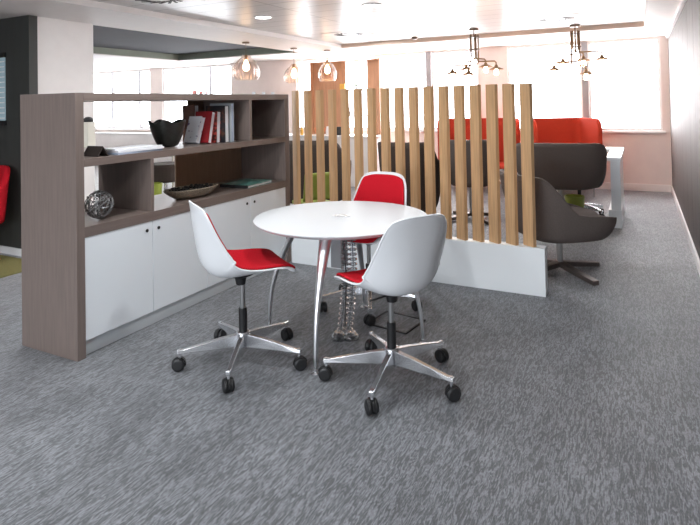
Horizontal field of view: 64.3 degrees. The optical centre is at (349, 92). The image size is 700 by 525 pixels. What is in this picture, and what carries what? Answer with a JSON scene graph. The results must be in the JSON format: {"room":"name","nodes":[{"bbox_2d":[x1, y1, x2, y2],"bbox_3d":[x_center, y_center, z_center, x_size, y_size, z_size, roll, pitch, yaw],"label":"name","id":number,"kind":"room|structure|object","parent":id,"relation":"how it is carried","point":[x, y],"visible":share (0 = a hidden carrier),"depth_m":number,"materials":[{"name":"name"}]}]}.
{"room":"open-plan office","nodes":[
{"label":"open-plan office","id":0,"kind":"room"},
{"bbox_2d":[0,15,37,255],"bbox_3d":[-6.711,0.535,7.359,8.080,2.379,0.103,-2,-1,27],"label":"wall","id":1,"kind":"structure","parent":0,"point":[18,35],"depth_m":5.57,"materials":[{"name":"grey paint"}]},
{"bbox_2d":[0,52,6,125],"bbox_3d":[-3.892,-0.020,5.842,0.910,0.740,0.024,-2,-1,27],"label":"screen","id":2,"kind":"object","parent":1,"relation":"in","point":[3,121],"depth_m":5.65,"materials":[{"name":"glass"}]},
{"bbox_2d":[37,16,94,208],"bbox_3d":[-3.528,0.449,6.131,1.265,2.379,0.650,-2,-1,27],"label":"wall column","id":3,"kind":"structure","parent":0,"point":[65,47],"depth_m":5.87,"materials":[{"name":"white paint"}]},
{"bbox_2d":[93,25,262,53],"bbox_3d":[-3.259,-0.946,8.749,2.960,0.240,4.500,-2,-1,27],"label":"ceiling","id":4,"kind":"structure","parent":0,"point":[105,37],"depth_m":9.30,"materials":[{"name":"grey paint"}]},
{"bbox_2d":[0,0,680,71],"bbox_3d":[-4.505,-0.921,5.474,13.810,0.370,13.940,-2,-1,27],"label":"ceiling","id":5,"kind":"structure","parent":0,"point":[659,14],"depth_m":7.73,"materials":[{"name":"white paint"}]},
{"bbox_2d":[93,47,292,59],"bbox_3d":[-3.256,-0.769,8.746,2.960,0.115,4.500,-2,-1,27],"label":"trim","id":6,"kind":"structure","parent":5,"relation":"attached to","point":[96,50],"depth_m":10.64,"materials":[{"name":"paint"}]},
{"bbox_2d":[232,42,259,79],"bbox_3d":[-1.536,-0.460,8.220,0.404,0.560,0.398,-2,-1,27],"label":"pendant lamp","id":7,"kind":"object","parent":5,"relation":"hanging from","point":[246,67],"visible":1,"depth_m":8.19,"materials":[{"name":"clear glass"}]},
{"bbox_2d":[284,48,303,82],"bbox_3d":[-0.929,-0.442,9.234,0.342,0.580,0.336,-2,-1,27],"label":"pendant lamp","id":8,"kind":"object","parent":5,"relation":"hanging from","point":[294,73],"visible":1,"depth_m":9.21,"materials":[{"name":"clear glass"}]},
{"bbox_2d":[318,50,336,80],"bbox_3d":[-0.395,-0.464,9.678,0.331,0.540,0.326,-2,-1,27],"label":"pendant lamp","id":9,"kind":"object","parent":5,"relation":"hanging from","point":[327,69],"visible":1,"depth_m":9.65,"materials":[{"name":"clear glass"}]},
{"bbox_2d":[341,22,643,47],"bbox_3d":[1.868,-0.836,8.381,4.530,0.055,0.020,-2,-1,27],"label":"trim","id":10,"kind":"structure","parent":5,"relation":"attached to","point":[638,24],"depth_m":8.16,"materials":[{"name":"paint"}]},
{"bbox_2d":[0,166,699,524],"bbox_3d":[-4.454,1.693,5.423,13.810,0.100,13.940,-2,-1,27],"label":"floor","id":11,"kind":"structure","parent":0,"point":[578,403],"depth_m":2.61,"materials":[{"name":"carpet"}]},
{"bbox_2d":[0,255,21,277],"bbox_3d":[-4.108,1.630,5.278,2.400,0.008,1.040,-2,-1,27],"label":"rug","id":12,"kind":"object","parent":11,"relation":"on","point":[9,265],"visible":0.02,"depth_m":5.14,"materials":[{"name":"green carpet"}]},
{"bbox_2d":[0,165,9,259],"bbox_3d":[-3.676,1.177,5.335,0.749,0.886,0.695,-2,-1,37],"label":"armchair","id":13,"kind":"object","parent":12,"relation":"on","point":[4,169],"visible":1,"depth_m":5.34,"materials":[{"name":"red fabric"}]},
{"bbox_2d":[95,132,182,165],"bbox_3d":[-4.887,1.390,13.293,5.020,0.830,0.320,-2,-1,27],"label":"wall heater","id":14,"kind":"object","parent":11,"relation":"on","point":[105,139],"visible":0.08,"depth_m":13.41,"materials":[{"name":"white paint"}]},
{"bbox_2d":[20,93,290,361],"bbox_3d":[-1.293,0.789,4.292,0.517,1.540,2.201,-2,-1,27],"label":"storage unit","id":15,"kind":"object","parent":11,"relation":"on","point":[89,284],"visible":0.82,"depth_m":3.56,"materials":[{"name":"beige laminate"}]},
{"bbox_2d":[84,117,95,147],"bbox_3d":[-2.821,0.434,5.994,0.114,0.336,0.110,-2,-1,27],"label":"bottle","id":16,"kind":"object","parent":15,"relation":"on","point":[89,124],"visible":0.73,"depth_m":5.95,"materials":[{"name":"beige plastic"}]},
{"bbox_2d":[84,146,108,156],"bbox_3d":[-1.578,0.365,3.450,0.140,0.062,0.080,-2,-1,27],"label":"tent card","id":17,"kind":"object","parent":15,"relation":"on","point":[91,151],"visible":0.9,"depth_m":3.43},
{"bbox_2d":[85,190,113,218],"bbox_3d":[-1.571,0.704,3.488,0.172,0.178,0.175,-2,-1,27],"label":"ball","id":18,"kind":"object","parent":15,"relation":"on","point":[106,197],"visible":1,"depth_m":3.45,"materials":[{"name":"silver metal"}]},
{"bbox_2d":[107,148,162,154],"bbox_3d":[-1.456,0.392,3.684,0.200,0.012,0.380,-2,-1,25],"label":"magazine","id":19,"kind":"object","parent":15,"relation":"on","point":[162,148],"visible":0.46,"depth_m":3.58,"materials":[{"name":"white paper"}]},
{"bbox_2d":[106,146,163,152],"bbox_3d":[-1.448,0.380,3.691,0.200,0.012,0.380,-2,-1,27],"label":"magazine","id":20,"kind":"object","parent":19,"relation":"on","point":[133,150],"visible":0.53,"depth_m":3.59,"materials":[{"name":"white paper"}]},
{"bbox_2d":[104,144,161,150],"bbox_3d":[-1.461,0.367,3.687,0.200,0.012,0.380,-2,-1,29],"label":"magazine","id":21,"kind":"object","parent":20,"relation":"on","point":[140,146],"visible":0.76,"depth_m":3.64,"materials":[{"name":"white paper"}]},
{"bbox_2d":[147,119,185,146],"bbox_3d":[-1.344,0.303,4.116,0.271,0.201,0.270,-2,-1,27],"label":"bowl","id":22,"kind":"object","parent":15,"relation":"on","point":[165,133],"visible":0.98,"depth_m":4.03,"materials":[{"name":"black ceramic"}]},
{"bbox_2d":[84,136,284,166],"bbox_3d":[-1.303,0.431,4.293,0.517,0.046,2.078,-2,-1,27],"label":"shelf","id":23,"kind":"object","parent":15,"relation":"attached to","point":[182,148],"depth_m":4.02,"materials":[{"name":"brown laminate"}]},
{"bbox_2d":[85,178,285,237],"bbox_3d":[-1.295,0.835,4.285,0.517,0.060,2.078,-2,-1,27],"label":"countertop","id":24,"kind":"structure","parent":15,"relation":"on","point":[164,205],"depth_m":3.91,"materials":[{"name":"beige laminate"}]},
{"bbox_2d":[163,183,217,198],"bbox_3d":[-1.209,0.758,4.246,0.236,0.086,0.475,-2,-1,37],"label":"bowl","id":25,"kind":"object","parent":15,"relation":"on","point":[196,190],"visible":1,"depth_m":4.18,"materials":[{"name":"brown wood"}]},
{"bbox_2d":[182,105,198,141],"bbox_3d":[-1.306,0.260,4.566,0.130,0.305,0.050,-2,-1,27],"label":"book","id":26,"kind":"object","parent":15,"relation":"on","point":[188,110],"visible":0.52,"depth_m":4.55,"materials":[{"name":"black paper"}]},
{"bbox_2d":[184,116,204,143],"bbox_3d":[-1.231,0.300,4.403,0.130,0.216,0.109,-2,-1,27],"label":"book","id":27,"kind":"object","parent":15,"relation":"on","point":[195,125],"visible":1,"depth_m":4.38,"materials":[{"name":"white paper"}]},
{"bbox_2d":[195,111,214,142],"bbox_3d":[-1.168,0.281,4.440,0.170,0.253,0.094,-2,-1,27],"label":"book","id":28,"kind":"object","parent":15,"relation":"on","point":[207,132],"visible":0.68,"depth_m":4.40,"materials":[{"name":"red paper"}]},
{"bbox_2d":[212,111,220,142],"bbox_3d":[-1.123,0.281,4.481,0.170,0.252,0.060,-2,-1,27],"label":"book","id":29,"kind":"object","parent":15,"relation":"on","point":[217,123],"visible":0.29,"depth_m":4.44,"materials":[{"name":"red paper"}]},
{"bbox_2d":[206,106,228,142],"bbox_3d":[-1.078,0.260,4.526,0.200,0.295,0.048,-2,-1,27],"label":"book","id":30,"kind":"object","parent":15,"relation":"on","point":[224,132],"visible":0.52,"depth_m":4.48,"materials":[{"name":"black paper"}]},
{"bbox_2d":[210,103,233,141],"bbox_3d":[-1.053,0.250,4.575,0.220,0.315,0.035,-2,-1,27],"label":"book","id":31,"kind":"object","parent":15,"relation":"on","point":[231,105],"visible":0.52,"depth_m":4.53,"materials":[{"name":"white paper"}]},
{"bbox_2d":[220,179,270,188],"bbox_3d":[-0.903,0.795,4.853,0.282,0.025,0.390,-2,-1,23],"label":"book","id":32,"kind":"object","parent":15,"relation":"on","point":[244,183],"visible":1,"depth_m":4.78,"materials":[{"name":"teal paper"}]},
{"bbox_2d":[154,182,162,194],"bbox_3d":[-2.804,1.480,7.926,0.260,0.360,0.260,-2,-1,27],"label":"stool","id":33,"kind":"object","parent":11,"relation":"on","point":[157,185],"visible":0.2,"depth_m":7.86,"materials":[{"name":"plastic"}]},
{"bbox_2d":[154,161,174,189],"bbox_3d":[-2.857,1.389,8.631,0.620,0.570,0.620,-2,-1,27],"label":"chair","id":34,"kind":"object","parent":11,"relation":"on","point":[164,172],"visible":0.38,"depth_m":8.36,"materials":[{"name":"brown fabric"}]},
{"bbox_2d":[171,200,306,393],"bbox_3d":[-0.637,1.064,3.170,0.729,0.921,0.708,-1,-1,-28],"label":"swivel chair","id":35,"kind":"object","parent":11,"relation":"on","point":[240,264],"visible":1,"depth_m":3.06,"materials":[{"name":"white plastic"}]},
{"bbox_2d":[289,140,351,204],"bbox_3d":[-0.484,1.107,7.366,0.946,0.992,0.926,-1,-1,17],"label":"tub chair","id":36,"kind":"object","parent":11,"relation":"on","point":[326,142],"visible":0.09,"depth_m":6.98,"materials":[{"name":"brown fabric"}]},
{"bbox_2d":[289,133,380,186],"bbox_3d":[-0.536,1.223,10.232,2.390,0.875,0.580,-2,-1,27],"label":"countertop","id":37,"kind":"structure","parent":11,"relation":"on","point":[326,137],"depth_m":9.62,"materials":[{"name":"white paint"}]},
{"bbox_2d":[289,133,380,137],"bbox_3d":[-0.544,0.803,10.240,2.390,0.035,0.580,-2,-1,27],"label":"countertop","id":38,"kind":"structure","parent":37,"relation":"on","point":[290,134],"depth_m":9.90,"materials":[{"name":"white"}]},
{"bbox_2d":[337,127,340,134],"bbox_3d":[-0.187,0.699,10.010,0.120,0.150,0.120,-2,-1,27],"label":"jar","id":39,"kind":"object","parent":37,"relation":"on","point":[338,128],"visible":0.51,"depth_m":9.96,"materials":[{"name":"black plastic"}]},
{"bbox_2d":[310,58,381,134],"bbox_3d":[-0.088,0.099,10.235,1.440,1.355,0.100,-2,-1,27],"label":"frame","id":40,"kind":"object","parent":37,"relation":"on","point":[374,71],"visible":0.53,"depth_m":10.34,"materials":[{"name":"orange wood"}]},
{"bbox_2d":[340,84,345,88],"bbox_3d":[-0.132,-0.097,10.248,0.100,0.110,0.060,-2,-1,27],"label":"box","id":41,"kind":"object","parent":40,"relation":"on","point":[342,86],"visible":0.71,"depth_m":10.22,"materials":[{"name":"orange"}]},
{"bbox_2d":[253,201,426,375],"bbox_3d":[-0.050,1.144,3.471,1.079,0.750,1.079,-1,-1,11],"label":"round table","id":42,"kind":"object","parent":11,"relation":"on","point":[329,222],"visible":0.84,"depth_m":3.36,"materials":[{"name":"metal"}]},
{"bbox_2d":[331,239,358,341],"bbox_3d":[-0.038,1.153,3.430,0.176,0.730,0.096,-1,-1,0],"label":"spine","id":43,"kind":"object","parent":42,"relation":"attached to","point":[351,331],"visible":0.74,"depth_m":3.42,"materials":[{"name":"clear plastic"}]},
{"bbox_2d":[320,171,421,325],"bbox_3d":[0.153,1.065,3.991,0.717,0.921,0.726,-2,-1,31],"label":"swivel chair","id":44,"kind":"object","parent":11,"relation":"on","point":[376,186],"visible":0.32,"depth_m":4.13,"materials":[{"name":"white plastic"}]},
{"bbox_2d":[318,214,460,415],"bbox_3d":[0.230,1.055,2.930,0.705,0.896,0.725,0,-1,-32],"label":"swivel chair","id":45,"kind":"object","parent":11,"relation":"on","point":[407,257],"visible":1,"depth_m":2.73,"materials":[{"name":"white plastic"}]},
{"bbox_2d":[373,311,425,333],"bbox_3d":[0.302,1.512,3.661,0.300,0.008,0.260,-2,-1,35],"label":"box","id":46,"kind":"object","parent":11,"relation":"on","point":[405,324],"visible":0.86,"depth_m":3.65,"materials":[{"name":"black plastic"}]},
{"bbox_2d":[378,142,439,211],"bbox_3d":[0.732,1.070,6.677,0.688,0.992,0.847,-2,-1,22],"label":"tub chair","id":47,"kind":"object","parent":11,"relation":"on","point":[407,148],"visible":0.15,"depth_m":6.34,"materials":[{"name":"brown fabric"}]},
{"bbox_2d":[292,83,547,296],"bbox_3d":[0.455,0.746,4.645,2.227,1.572,0.102,-2,-1,27],"label":"slatted screen","id":48,"kind":"object","parent":11,"relation":"on","point":[512,266],"visible":0.68,"depth_m":4.41,"materials":[{"name":"brown wood"}]},
{"bbox_2d":[450,140,488,224],"bbox_3d":[1.474,1.057,6.799,0.662,0.992,0.728,-1,-1,17],"label":"tub chair","id":49,"kind":"object","parent":11,"relation":"on","point":[452,142],"visible":0.26,"depth_m":6.54,"materials":[{"name":"brown fabric"}]},
{"bbox_2d":[437,118,519,168],"bbox_3d":[2.098,1.011,9.061,1.260,1.150,0.710,-1,-1,13],"label":"sofa","id":50,"kind":"object","parent":11,"relation":"on","point":[467,120],"visible":0.21,"depth_m":9.27,"materials":[{"name":"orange fabric"}]},
{"bbox_2d":[500,169,616,285],"bbox_3d":[1.730,1.086,4.684,0.876,0.843,0.820,-1,-1,-11],"label":"tub chair","id":51,"kind":"object","parent":11,"relation":"on","point":[558,221],"visible":0.84,"depth_m":4.34,"materials":[{"name":"brown fabric"}]},
{"bbox_2d":[570,206,598,215],"bbox_3d":[1.788,1.057,4.694,0.593,0.120,0.593,-1,-1,-11],"label":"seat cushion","id":52,"kind":"object","parent":51,"relation":"on","point":[579,210],"depth_m":4.66,"materials":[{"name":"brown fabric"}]},
{"bbox_2d":[516,143,606,196],"bbox_3d":[2.297,1.027,6.089,0.946,0.994,0.847,-2,-1,21],"label":"tub chair","id":53,"kind":"object","parent":11,"relation":"on","point":[566,166],"visible":0.69,"depth_m":5.74,"materials":[{"name":"brown fabric"}]},
{"bbox_2d":[533,117,603,196],"bbox_3d":[3.171,0.978,8.445,1.000,1.150,0.750,-1,-1,-1],"label":"sofa","id":54,"kind":"object","parent":11,"relation":"on","point":[575,129],"visible":0.39,"depth_m":8.76,"materials":[{"name":"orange fabric"}]},
{"bbox_2d":[517,147,624,228],"bbox_3d":[2.731,1.143,7.108,1.370,0.785,1.430,-2,-1,27],"label":"desk","id":55,"kind":"object","parent":11,"relation":"on","point":[615,155],"visible":0.61,"depth_m":6.21,"materials":[{"name":"white paint"}]},
{"bbox_2d":[564,194,584,207],"bbox_3d":[2.616,1.366,6.472,0.220,0.320,0.220,-2,-1,27],"label":"cushion","id":56,"kind":"object","parent":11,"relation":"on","point":[576,199],"visible":0.3,"depth_m":6.39,"materials":[{"name":"fabric"}]},
{"bbox_2d":[578,164,606,215],"bbox_3d":[2.826,1.078,6.888,0.644,0.903,0.673,-2,-1,22],"label":"chair","id":57,"kind":"object","parent":11,"relation":"on","point":[591,206],"visible":0.16,"depth_m":6.76,"materials":[{"name":"silver plastic"}]},
{"bbox_2d":[92,0,644,44],"bbox_3d":[-1.014,-1.070,2.848,4.530,0.310,12.500,-2,-1,27],"label":"ceiling tiles","id":58,"kind":"structure","parent":0,"point":[394,20],"depth_m":6.34,"materials":[{"name":"white tile"}]},
{"bbox_2d":[124,0,204,6],"bbox_3d":[-1.762,-0.852,5.095,0.600,0.008,0.600,-2,-1,27],"label":"ceiling vent","id":59,"kind":"object","parent":58,"relation":"attached to","point":[158,3],"visible":1,"depth_m":5.25,"materials":[{"name":"metal"}]},
{"bbox_2d":[254,16,271,18],"bbox_3d":[-0.983,-0.843,6.290,0.210,0.009,0.210,-2,-1,27],"label":"recessed light","id":60,"kind":"object","parent":58,"relation":"attached to","point":[256,17],"visible":1,"depth_m":6.28,"materials":[{"name":"white"}]},
{"bbox_2d":[322,30,376,37],"bbox_3d":[-0.003,-0.830,8.001,0.600,0.008,0.600,-2,-1,27],"label":"ceiling vent","id":61,"kind":"object","parent":58,"relation":"attached to","point":[357,33],"visible":1,"depth_m":7.96,"materials":[{"name":"metal"}]},
{"bbox_2d":[361,3,381,6],"bbox_3d":[0.219,-0.879,5.654,0.210,0.009,0.210,-2,-1,27],"label":"recessed light","id":62,"kind":"object","parent":58,"relation":"attached to","point":[368,4],"visible":1,"depth_m":5.64,"materials":[{"name":"white plastic"}]},
{"bbox_2d":[364,4,379,6],"bbox_3d":[0.219,-0.881,5.654,0.170,0.004,0.170,-2,-1,27],"label":"diffuser","id":63,"kind":"object","parent":62,"relation":"attached to","point":[365,5],"depth_m":5.65,"materials":[{"name":"white plastic"}]},
{"bbox_2d":[446,28,502,80],"bbox_3d":[1.696,-0.511,7.681,0.675,0.724,0.604,-1,-1,-16],"label":"chandelier","id":64,"kind":"object","parent":58,"relation":"hanging from","point":[476,49],"visible":1,"depth_m":7.66,"materials":[{"name":"brown metal"}]},
{"bbox_2d":[526,13,582,23],"bbox_3d":[2.528,-0.901,6.866,0.600,0.008,0.600,-2,-1,27],"label":"ceiling light","id":65,"kind":"object","parent":58,"relation":"attached to","point":[566,17],"visible":1,"depth_m":6.82,"materials":[{"name":"metal"}]},
{"bbox_2d":[547,24,609,79],"bbox_3d":[3.089,-0.526,7.500,0.573,0.754,0.729,0,-2,-42],"label":"chandelier","id":66,"kind":"object","parent":58,"relation":"hanging from","point":[601,58],"visible":1,"depth_m":7.48,"materials":[{"name":"brown metal"}]},
{"bbox_2d":[94,36,671,185],"bbox_3d":[-1.208,0.328,11.745,13.810,2.750,0.250,-2,-1,27],"label":"wall","id":67,"kind":"structure","parent":0,"point":[647,159],"depth_m":9.65,"materials":[{"name":"white paint"}]},
{"bbox_2d":[94,69,149,129],"bbox_3d":[-6.022,0.216,14.137,2.750,1.465,0.150,-2,-1,27],"label":"window","id":68,"kind":"structure","parent":67,"relation":"in","point":[112,127],"depth_m":13.98,"materials":[{"name":"white plastic"}]},
{"bbox_2d":[163,64,231,119],"bbox_3d":[-3.543,0.142,12.848,2.180,1.465,0.150,-2,-1,27],"label":"window","id":69,"kind":"structure","parent":67,"relation":"in","point":[209,67],"depth_m":12.99,"materials":[{"name":"white plastic"}]},
{"bbox_2d":[296,55,374,130],"bbox_3d":[-0.296,0.046,11.161,1.900,1.465,0.150,-2,-1,27],"label":"window","id":70,"kind":"structure","parent":67,"relation":"in","point":[373,56],"depth_m":11.42,"materials":[{"name":"white plastic"}]},
{"bbox_2d":[378,52,425,131],"bbox_3d":[0.994,0.008,10.490,1.070,1.465,0.150,-2,-1,27],"label":"window","id":71,"kind":"structure","parent":67,"relation":"in","point":[421,53],"depth_m":10.47,"materials":[{"name":"white plastic"}]},
{"bbox_2d":[426,52,431,85],"bbox_3d":[1.452,-0.024,10.201,0.090,1.430,0.039,-2,-1,27],"label":"trim","id":72,"kind":"structure","parent":67,"relation":"attached to","point":[428,54],"depth_m":10.19,"materials":[{"name":"white paint"}]},
{"bbox_2d":[432,50,478,131],"bbox_3d":[1.899,-0.019,10.020,0.950,1.465,0.150,-2,-1,27],"label":"window","id":73,"kind":"structure","parent":67,"relation":"in","point":[453,51],"depth_m":10.21,"materials":[{"name":"white plastic"}]},
{"bbox_2d":[507,43,582,117],"bbox_3d":[3.252,-0.059,9.317,1.260,1.465,0.150,-2,-1,27],"label":"window","id":74,"kind":"structure","parent":67,"relation":"in","point":[565,44],"depth_m":9.34,"materials":[{"name":"white plastic"}]},
{"bbox_2d":[581,42,588,117],"bbox_3d":[3.798,-0.094,8.982,0.090,1.430,0.039,-2,-1,27],"label":"trim","id":75,"kind":"structure","parent":67,"relation":"attached to","point":[585,90],"depth_m":8.96,"materials":[{"name":"white paint"}]},
{"bbox_2d":[588,38,665,132],"bbox_3d":[4.316,-0.091,8.763,1.100,1.465,0.150,-2,-1,27],"label":"window","id":76,"kind":"structure","parent":67,"relation":"in","point":[605,130],"depth_m":8.69,"materials":[{"name":"white plastic"}]},
{"bbox_2d":[595,182,670,191],"bbox_3d":[-1.253,1.646,11.604,13.790,0.110,0.017,-2,-1,27],"label":"baseboard","id":77,"kind":"structure","parent":67,"relation":"attached to","point":[606,185],"depth_m":8.60,"materials":[{"name":"white paint"}]},
{"bbox_3d":[1.732,0.085,2.221,0.200,2.750,13.940,-2,-1,27],"label":"wall","id":78,"kind":"structure","parent":0,"visible":0},
{"bbox_2d":[666,0,685,38],"bbox_3d":[1.610,-0.894,2.293,0.029,0.044,13.940,-2,-1,27],"label":"trim","id":79,"kind":"structure","parent":78,"relation":"attached to","point":[682,2],"depth_m":6.20,"materials":[{"name":"white paint"}]},
{"bbox_2d":[668,0,699,258],"bbox_3d":[1.754,0.248,2.464,0.013,2.229,14.394,-2,-1,27],"label":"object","id":80,"kind":"structure","parent":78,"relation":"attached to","point":[684,38],"depth_m":5.46,"materials":[{"name":"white paint"}]},
{"bbox_2d":[671,186,699,275],"bbox_3d":[1.661,1.412,2.245,0.017,0.100,13.940,-2,-1,27],"label":"baseboard","id":81,"kind":"structure","parent":78,"relation":"attached to","point":[688,235],"depth_m":5.58,"materials":[{"name":"white paint"}]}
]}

